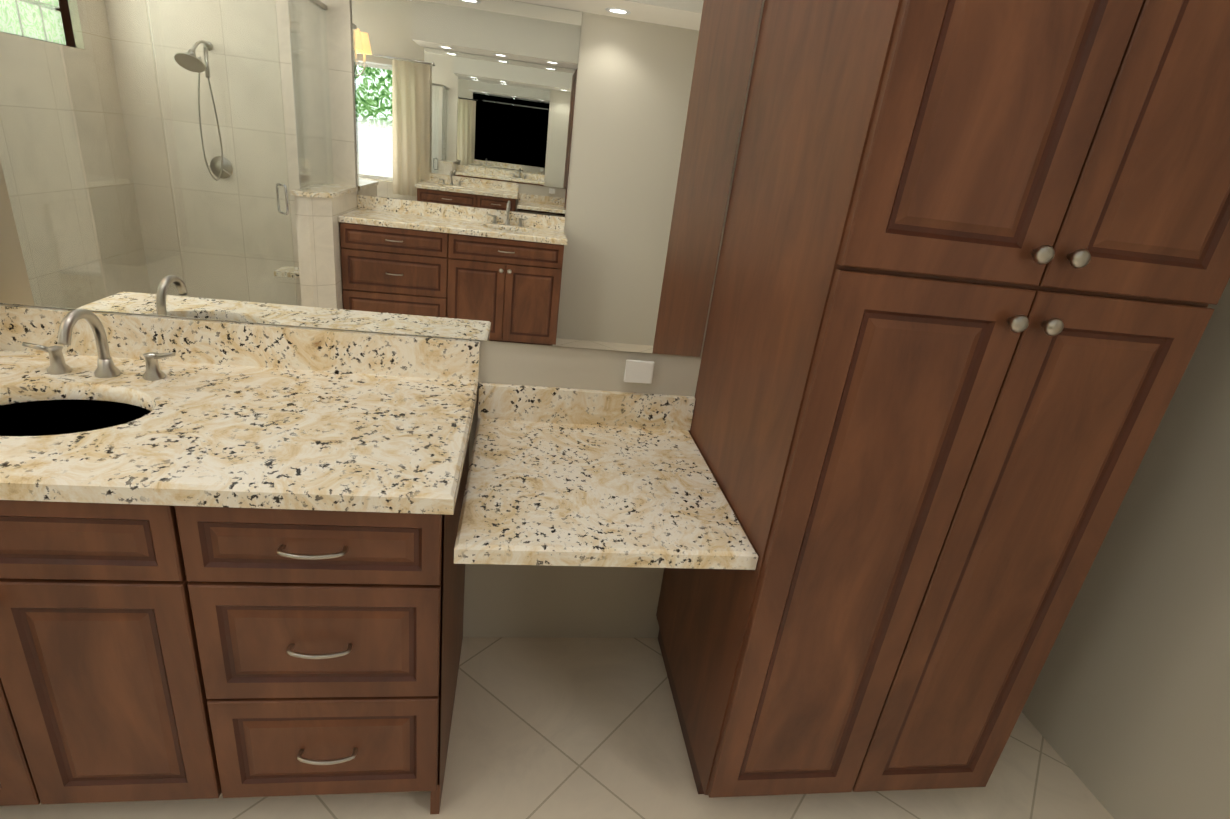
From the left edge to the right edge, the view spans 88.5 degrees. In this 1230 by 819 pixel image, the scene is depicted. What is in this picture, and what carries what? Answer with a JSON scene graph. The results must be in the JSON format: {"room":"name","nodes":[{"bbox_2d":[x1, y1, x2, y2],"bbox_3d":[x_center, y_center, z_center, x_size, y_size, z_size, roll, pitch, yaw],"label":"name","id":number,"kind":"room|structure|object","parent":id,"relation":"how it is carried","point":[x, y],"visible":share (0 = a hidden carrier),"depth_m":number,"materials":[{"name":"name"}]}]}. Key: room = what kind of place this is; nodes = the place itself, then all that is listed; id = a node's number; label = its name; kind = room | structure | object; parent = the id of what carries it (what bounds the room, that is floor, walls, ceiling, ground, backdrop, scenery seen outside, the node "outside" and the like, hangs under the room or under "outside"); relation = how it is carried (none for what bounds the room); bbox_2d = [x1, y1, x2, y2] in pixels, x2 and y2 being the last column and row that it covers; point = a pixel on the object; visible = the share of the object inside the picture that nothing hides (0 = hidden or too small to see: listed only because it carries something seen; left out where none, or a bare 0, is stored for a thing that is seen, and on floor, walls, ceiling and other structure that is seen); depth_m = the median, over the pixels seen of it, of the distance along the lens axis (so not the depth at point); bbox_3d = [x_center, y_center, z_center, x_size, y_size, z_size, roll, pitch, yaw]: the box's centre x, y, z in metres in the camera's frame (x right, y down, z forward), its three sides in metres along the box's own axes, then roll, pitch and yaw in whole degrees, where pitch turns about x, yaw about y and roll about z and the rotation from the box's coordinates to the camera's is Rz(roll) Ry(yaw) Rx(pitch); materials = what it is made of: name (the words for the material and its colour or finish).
{"room":"bathroom","nodes":[
{"label":"bathroom","id":0,"kind":"room"},
{"bbox_2d":[5,0,764,637],"bbox_3d":[-0.142,-0.725,1.619,6.256,3.150,0.200,4,22,-9],"label":"wall","id":1,"kind":"structure","parent":0,"point":[555,602],"depth_m":2.03,"materials":[{"name":"beige paint"}]},
{"bbox_2d":[0,0,762,356],"bbox_3d":[-0.574,-0.856,1.391,1.824,1.413,0.006,4,22,-9],"label":"mirror","id":2,"kind":"object","parent":1,"relation":"attached to","point":[548,172],"visible":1,"depth_m":1.50,"materials":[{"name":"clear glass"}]},
{"bbox_2d":[454,383,757,569],"bbox_3d":[-0.045,0.167,1.551,0.615,0.220,0.633,4,22,-9],"label":"countertop","id":3,"kind":"structure","parent":1,"relation":"attached to","point":[571,477],"depth_m":1.48,"materials":[{"name":"stone"}]},
{"bbox_2d":[624,360,654,383],"bbox_3d":[0.067,-0.105,1.770,0.080,0.065,0.010,4,22,-9],"label":"electrical outlet","id":4,"kind":"object","parent":1,"relation":"attached to","point":[637,371],"visible":0.98,"depth_m":1.76,"materials":[{"name":"white plastic"}]},
{"bbox_2d":[0,637,1113,818],"bbox_3d":[-0.116,1.490,0.462,6.306,0.060,4.130,4,22,-9],"label":"floor","id":5,"kind":"structure","parent":0,"point":[565,728],"depth_m":1.73,"materials":[{"name":"tile"}]},
{"bbox_2d":[0,304,479,813],"bbox_3d":[-0.980,0.345,1.487,1.220,1.080,0.654,4,22,-9],"label":"bathroom vanity","id":6,"kind":"object","parent":5,"relation":"on","point":[229,568],"visible":1,"depth_m":1.28,"materials":[{"name":"brown wood"}]},
{"bbox_2d":[656,0,1229,797],"bbox_3d":[0.688,-0.167,1.472,0.760,2.425,0.701,4,22,-9],"label":"tall cabinet","id":7,"kind":"object","parent":5,"relation":"on","point":[972,278],"visible":1,"depth_m":1.21,"materials":[{"name":"brown wood"}]},
{"bbox_2d":[1021,279,1229,818],"bbox_3d":[1.760,0.116,0.138,0.120,3.150,3.630,4,22,-9],"label":"wall","id":8,"kind":"structure","parent":0,"point":[1125,711],"depth_m":1.65,"materials":[{"name":"beige paint"}]}
]}

